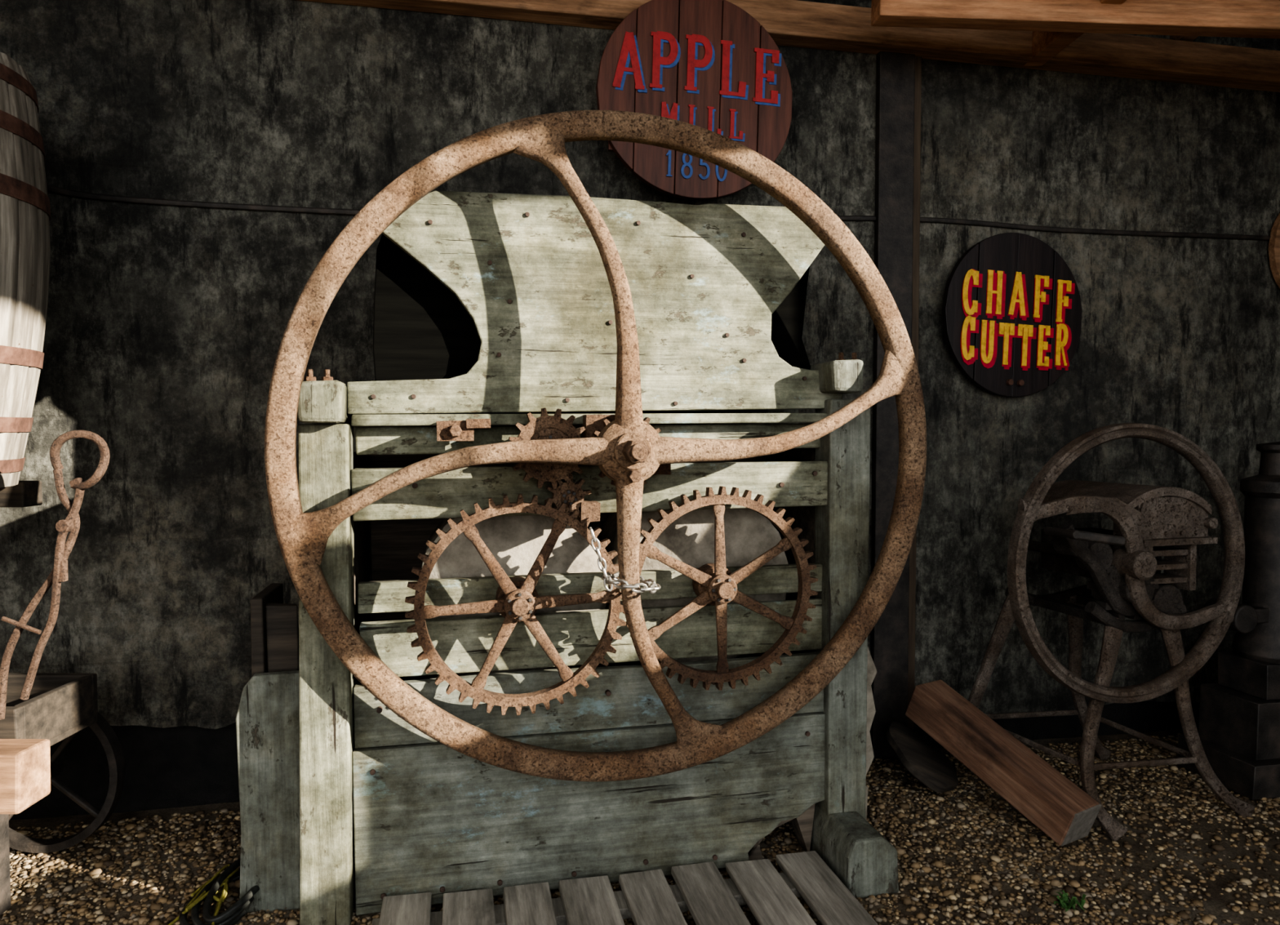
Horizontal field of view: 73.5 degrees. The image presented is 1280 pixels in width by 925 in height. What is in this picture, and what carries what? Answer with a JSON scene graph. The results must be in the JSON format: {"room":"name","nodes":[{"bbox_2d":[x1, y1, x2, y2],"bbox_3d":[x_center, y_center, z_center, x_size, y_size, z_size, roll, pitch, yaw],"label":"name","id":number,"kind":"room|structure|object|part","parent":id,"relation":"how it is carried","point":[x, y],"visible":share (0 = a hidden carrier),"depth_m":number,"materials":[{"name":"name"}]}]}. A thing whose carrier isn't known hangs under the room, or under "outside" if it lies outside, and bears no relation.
{"room":"farm equipment shed","nodes":[
{"label":"farm equipment shed","id":0,"kind":"room"},
{"bbox_2d":[9,701,1199,820],"bbox_3d":[-0.020,-0.409,3.186,8.400,3.300,0.101,0,2,-11],"label":"baseboard","id":1,"kind":"structure","parent":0,"point":[182,766],"depth_m":2.88,"materials":[{"name":"black wood"}]},
{"bbox_2d":[46,183,1270,240],"bbox_3d":[0.301,-0.897,3.123,5.916,0.120,0.020,0,2,-11],"label":"cable","id":2,"kind":"object","parent":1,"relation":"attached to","point":[50,188],"visible":0.69,"depth_m":3.21,"materials":[{"name":"metal"}]},
{"bbox_2d":[595,0,792,199],"bbox_3d":[0.192,-1.268,2.982,0.697,0.700,0.058,1,2,-11],"label":"sign","id":3,"kind":"object","parent":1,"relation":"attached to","point":[708,64],"visible":0.84,"depth_m":2.96,"materials":[{"name":"brown wood"}]},
{"bbox_2d":[300,0,1279,92],"bbox_3d":[0.009,-1.591,3.002,6.401,0.130,0.093,0,2,-11],"label":"wooden beam","id":4,"kind":"structure","parent":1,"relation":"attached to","point":[789,23],"depth_m":3.18,"materials":[{"name":"brown wood"}]},
{"bbox_3d":[0.009,-1.591,3.002,6.401,0.130,0.093,0,2,-11],"label":"wall plate","id":5,"kind":"part","parent":4,"relation":"part of","materials":[{"name":"brown wood"}]},
{"bbox_2d":[942,232,1081,397],"bbox_3d":[1.459,-0.574,3.340,0.634,0.636,0.044,-1,2,-16],"label":"sign","id":6,"kind":"object","parent":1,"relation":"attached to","point":[1011,307],"visible":1,"depth_m":3.32,"materials":[{"name":"black wood"}]},
{"bbox_2d":[871,0,1279,66],"bbox_3d":[1.742,-1.514,2.791,1.914,0.216,0.968,1,2,14],"label":"wooden beam","id":7,"kind":"structure","parent":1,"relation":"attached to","point":[1055,24],"depth_m":2.86,"materials":[{"name":"brown wood"}]},
{"bbox_2d":[1267,213,1279,288],"bbox_3d":[2.861,-0.894,3.617,0.477,0.480,0.034,0,2,-11],"label":"wooden sign","id":8,"kind":"object","parent":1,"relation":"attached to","point":[1273,248],"visible":1,"depth_m":3.56,"materials":[{"name":"brown wood"}]},
{"bbox_2d":[0,727,1279,924],"bbox_3d":[0.000,1.483,-3.952,24.000,0.207,16.000,0,2,0],"label":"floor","id":9,"kind":"structure","parent":0,"point":[1214,904],"depth_m":2.52,"materials":[{"name":"brown gravel"}]},
{"bbox_2d":[0,480,42,506],"bbox_3d":[-2.070,0.618,2.222,0.650,1.112,0.600,0,2,0],"label":"stand","id":10,"kind":"object","parent":9,"relation":"on","point":[26,493],"visible":1,"depth_m":2.43,"materials":[{"name":"brown wood"}]},
{"bbox_2d":[0,52,50,487],"bbox_3d":[-1.921,-0.496,2.184,0.699,1.125,0.696,0,2,-14],"label":"wooden barrel","id":11,"kind":"object","parent":10,"relation":"on","point":[24,201],"visible":1,"depth_m":2.21,"materials":[{"name":"brown wood"}]},
{"bbox_2d":[0,672,125,915],"bbox_3d":[-1.739,0.891,2.310,0.552,0.562,0.583,0,2,0],"label":"wooden handcart","id":12,"kind":"object","parent":9,"relation":"on","point":[58,706],"visible":0.98,"depth_m":2.31,"materials":[{"name":"wood"}]},
{"bbox_2d":[0,672,97,746],"bbox_3d":[-1.780,0.681,2.308,0.445,0.142,0.329,0,2,0],"label":"tray","id":13,"kind":"object","parent":12,"relation":"on","point":[58,706],"depth_m":2.34,"materials":[{"name":"beige wood"}]},
{"bbox_2d":[0,430,110,719],"bbox_3d":[-1.435,0.275,2.090,0.288,0.709,0.041,0,2,0],"label":"tongs","id":14,"kind":"object","parent":12,"relation":"on","point":[71,524],"visible":1,"depth_m":2.08,"materials":[{"name":"brown metal"}]},
{"bbox_2d":[168,858,259,924],"bbox_3d":[-1.087,1.042,2.352,0.193,0.269,0.487,0,2,0],"label":"coiled hose","id":15,"kind":"object","parent":9,"relation":"on","point":[231,916],"visible":0.62,"depth_m":2.20,"materials":[{"name":"green rubber"}]},
{"bbox_2d":[235,110,926,924],"bbox_3d":[-0.167,0.135,2.517,1.892,2.096,1.098,-1,2,-12],"label":"mill","id":16,"kind":"object","parent":9,"relation":"on","point":[583,588],"visible":1,"depth_m":2.29,"materials":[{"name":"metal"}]},
{"bbox_3d":[-0.865,-0.161,2.482,0.107,0.108,0.846,-1,2,-12],"label":"rail","id":17,"kind":"part","parent":16,"relation":"part of","materials":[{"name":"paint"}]},
{"bbox_3d":[-0.804,0.542,2.202,0.130,1.281,0.120,0,2,-12],"label":"post","id":18,"kind":"part","parent":16,"relation":"part of","materials":[{"name":"paint"}]},
{"bbox_3d":[-0.087,-0.426,2.339,1.365,0.581,0.035,-1,2,-12],"label":"headboard","id":19,"kind":"part","parent":16,"relation":"part of","materials":[{"name":"paint"}]},
{"bbox_3d":[-0.023,0.241,2.154,0.157,0.166,0.162,1,2,27],"label":"padlock chain","id":20,"kind":"part","parent":16,"relation":"part of","materials":[{"name":"metal"}]},
{"bbox_3d":[0.505,-0.252,2.710,0.094,0.092,0.703,-1,2,-12],"label":"rail","id":21,"kind":"part","parent":16,"relation":"part of","materials":[{"name":"grey wood"}]},
{"bbox_3d":[0.590,0.477,2.511,0.136,1.320,0.110,-1,2,-12],"label":"post","id":22,"kind":"part","parent":16,"relation":"part of","materials":[{"name":"grey wood"}]},
{"bbox_3d":[0.592,1.088,2.502,0.150,0.160,0.390,-1,2,-12],"label":"foot sill","id":23,"kind":"part","parent":16,"relation":"part of","materials":[{"name":"grey wood"}]},
{"bbox_2d":[371,850,878,924],"bbox_3d":[0.011,1.159,1.871,1.220,0.055,0.957,0,2,-12],"label":"wooden pallet","id":24,"kind":"object","parent":9,"relation":"on","point":[646,897],"visible":1,"depth_m":2.20,"materials":[{"name":"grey wood"}]},
{"bbox_2d":[0,733,1279,924],"bbox_3d":[0.330,1.163,2.614,5.158,0.043,2.174,0,2,0],"label":"gravel","id":25,"kind":"object","parent":9,"relation":"on","point":[104,861],"visible":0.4,"depth_m":2.52,"materials":[{"name":"gravel"}]},
{"bbox_2d":[905,680,1102,845],"bbox_3d":[1.179,0.971,2.841,0.144,0.351,0.643,-1,2,-32],"label":"squared timber","id":26,"kind":"object","parent":25,"relation":"on","point":[1055,805],"visible":1,"depth_m":2.77,"materials":[{"name":"brown wood"}]},
{"bbox_2d":[885,721,958,793],"bbox_3d":[0.997,1.044,3.034,0.245,0.193,0.291,1,2,22],"label":"rock","id":27,"kind":"object","parent":9,"relation":"on","point":[924,761],"visible":1,"depth_m":2.99,"materials":[{"name":"stone"}]},
{"bbox_2d":[1053,889,1085,911],"bbox_3d":[1.129,1.159,2.259,0.080,0.030,0.101,1,2,33],"label":"plant","id":28,"kind":"object","parent":9,"relation":"on","point":[1064,899],"visible":1,"depth_m":2.26,"materials":[{"name":"green plant"}]},
{"bbox_2d":[967,422,1255,841],"bbox_3d":[1.514,0.520,2.900,0.911,1.301,0.657,-1,2,-15],"label":"cutter","id":29,"kind":"object","parent":9,"relation":"on","point":[1124,564],"visible":0.98,"depth_m":2.74,"materials":[{"name":"brown metal"}]},
{"bbox_3d":[1.330,0.220,2.564,0.184,0.053,0.124,-1,2,-15],"label":"crank handle","id":30,"kind":"part","parent":29,"relation":"part of","materials":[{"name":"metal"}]},
{"bbox_3d":[1.466,0.231,2.666,0.334,0.254,0.011,-1,2,-15],"label":"cutting blade","id":31,"kind":"part","parent":29,"relation":"part of","materials":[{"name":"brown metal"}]},
{"bbox_2d":[1177,441,1279,799],"bbox_3d":[2.325,0.535,3.106,0.557,1.222,0.325,0,2,-12],"label":"milk churn","id":32,"kind":"object","parent":9,"relation":"on","point":[1239,725],"visible":0.81,"depth_m":3.03,"materials":[{"name":"grey metal"}]},
{"bbox_2d":[0,0,1279,728],"bbox_3d":[-0.005,-0.455,3.113,8.200,3.004,0.055,0,2,-11],"label":"wall","id":33,"kind":"structure","parent":0,"point":[166,326],"depth_m":2.91,"materials":[{"name":"black wood"}]},
{"bbox_2d":[869,51,915,758],"bbox_3d":[0.962,-0.199,3.269,0.148,2.677,0.036,0,2,-11],"label":"wall post","id":34,"kind":"object","parent":33,"relation":"attached to","point":[895,72],"depth_m":3.24,"materials":[{"name":"black wood"}]},
{"bbox_2d":[907,56,921,730],"bbox_3d":[1.050,-0.200,3.294,0.035,2.674,0.021,0,2,-11],"label":"batten","id":35,"kind":"object","parent":33,"relation":"attached to","point":[917,91],"depth_m":3.27,"materials":[{"name":"black wood"}]},
{"bbox_2d":[1169,35,1198,41],"bbox_3d":[0.020,-1.861,1.154,4.375,0.520,4.633,0,2,0],"label":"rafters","id":36,"kind":"object","parent":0,"point":[1190,38],"depth_m":3.41,"materials":[{"name":"brown wood"}]}
]}

